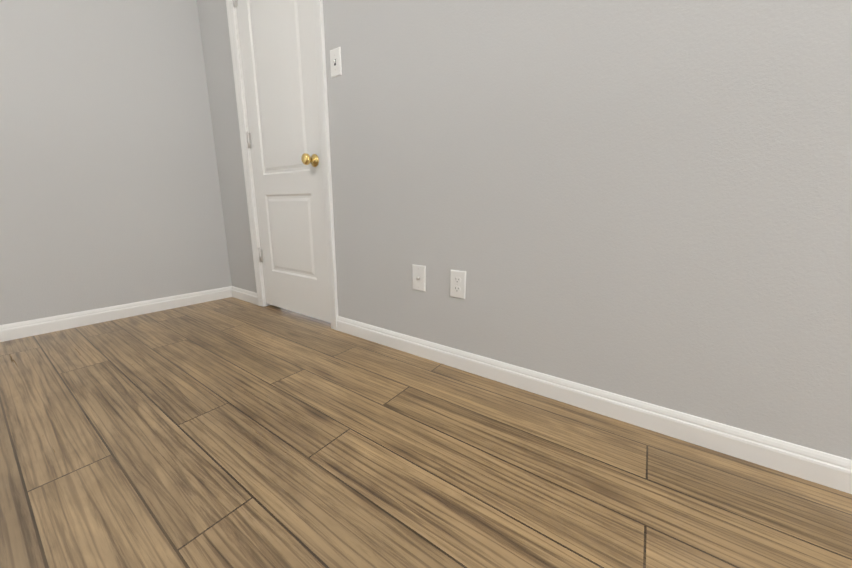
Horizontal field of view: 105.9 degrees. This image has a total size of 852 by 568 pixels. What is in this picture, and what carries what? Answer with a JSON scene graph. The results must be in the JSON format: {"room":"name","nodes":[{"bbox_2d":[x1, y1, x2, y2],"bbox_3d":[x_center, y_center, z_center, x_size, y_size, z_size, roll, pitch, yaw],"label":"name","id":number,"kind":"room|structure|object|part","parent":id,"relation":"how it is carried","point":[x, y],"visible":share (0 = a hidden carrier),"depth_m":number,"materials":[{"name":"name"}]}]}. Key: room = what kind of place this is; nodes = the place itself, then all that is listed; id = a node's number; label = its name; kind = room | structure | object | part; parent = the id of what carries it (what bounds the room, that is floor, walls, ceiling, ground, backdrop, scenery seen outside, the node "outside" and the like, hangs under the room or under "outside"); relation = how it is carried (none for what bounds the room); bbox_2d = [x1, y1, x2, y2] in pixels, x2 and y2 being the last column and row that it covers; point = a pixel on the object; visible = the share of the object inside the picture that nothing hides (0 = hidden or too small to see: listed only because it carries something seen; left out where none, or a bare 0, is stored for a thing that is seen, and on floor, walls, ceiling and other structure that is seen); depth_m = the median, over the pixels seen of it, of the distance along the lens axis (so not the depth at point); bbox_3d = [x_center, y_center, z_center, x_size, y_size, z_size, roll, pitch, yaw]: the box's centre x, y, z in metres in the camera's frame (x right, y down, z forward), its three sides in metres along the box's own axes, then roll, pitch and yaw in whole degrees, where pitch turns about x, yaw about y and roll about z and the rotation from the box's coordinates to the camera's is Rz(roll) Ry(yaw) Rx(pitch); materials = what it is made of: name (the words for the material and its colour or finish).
{"room":"empty bedroom","nodes":[
{"label":"empty bedroom","id":0,"kind":"room"},
{"bbox_2d":[0,0,231,324],"bbox_3d":[-2.622,-0.762,0.792,0.140,2.406,3.750,9,15,34],"label":"wall","id":1,"kind":"structure","parent":0,"point":[110,194],"depth_m":1.84,"materials":[{"name":"grey paint"}]},
{"bbox_2d":[0,286,231,341],"bbox_3d":[-2.573,0.382,1.004,0.014,0.083,3.750,9,15,34],"label":"baseboard","id":2,"kind":"structure","parent":1,"relation":"attached to","point":[18,330],"depth_m":1.92,"materials":[{"name":"white wood"}]},
{"bbox_2d":[0,297,851,567],"bbox_3d":[-0.512,0.797,-0.361,5.305,0.080,4.030,9,15,34],"label":"floor","id":3,"kind":"structure","parent":0,"point":[231,432],"depth_m":0.85,"materials":[{"name":"brown wood"}]},
{"bbox_2d":[197,0,851,459],"bbox_3d":[0.610,-0.921,0.894,5.305,2.750,0.140,9,15,34],"label":"wall","id":4,"kind":"structure","parent":0,"point":[647,200],"depth_m":0.99,"materials":[{"name":"grey paint"}]},
{"bbox_2d":[231,286,257,304],"bbox_3d":[-1.354,0.083,2.401,0.397,0.083,0.014,9,15,34],"label":"baseboard","id":5,"kind":"structure","parent":4,"relation":"attached to","point":[245,295],"depth_m":2.39,"materials":[{"name":"white wood"}]},
{"bbox_2d":[226,0,337,329],"bbox_3d":[-0.795,-0.828,1.895,0.837,2.096,0.158,9,15,34],"label":"door frame","id":6,"kind":"structure","parent":4,"relation":"attached to","point":[322,100],"depth_m":1.82,"materials":[{"name":"white wood"}]},
{"bbox_2d":[233,0,330,322],"bbox_3d":[-0.842,-0.794,1.844,0.715,2.008,0.106,9,15,34],"label":"door","id":7,"kind":"structure","parent":4,"relation":"in","point":[278,50],"depth_m":1.86,"materials":[{"name":"white wood"}]},
{"bbox_3d":[-1.127,-0.926,2.001,0.036,1.604,0.062,9,15,34],"label":"door hinges","id":8,"kind":"part","parent":7,"relation":"part of","materials":[{"name":"silver metal"}]},
{"bbox_3d":[-0.614,-0.654,1.692,0.066,0.066,0.070,9,15,34],"label":"knob","id":9,"kind":"part","parent":7,"relation":"part of","materials":[{"name":"gold metal"}]},
{"bbox_2d":[330,47,341,77],"bbox_3d":[-0.427,-1.036,1.503,0.072,0.116,0.017,9,15,34],"label":"light switch","id":10,"kind":"object","parent":4,"relation":"attached to","point":[335,62],"visible":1,"depth_m":1.50,"materials":[{"name":"white plastic"}]},
{"bbox_2d":[412,264,425,291],"bbox_3d":[-0.036,-0.026,1.444,0.072,0.116,0.019,9,15,34],"label":"outlet","id":11,"kind":"object","parent":4,"relation":"attached to","point":[419,277],"visible":1,"depth_m":1.44,"materials":[{"name":"white plastic"}]},
{"bbox_2d":[450,270,465,298],"bbox_3d":[0.132,0.002,1.338,0.072,0.116,0.008,9,15,34],"label":"duplex electrical outlet","id":12,"kind":"object","parent":4,"relation":"attached to","point":[457,284],"visible":1,"depth_m":1.33,"materials":[{"name":"white plastic"}]},
{"bbox_2d":[337,316,851,493],"bbox_3d":[1.058,0.476,0.783,3.791,0.083,0.014,9,15,34],"label":"baseboard","id":13,"kind":"structure","parent":4,"relation":"attached to","point":[820,467],"depth_m":1.02,"materials":[{"name":"white wood"}]}
]}

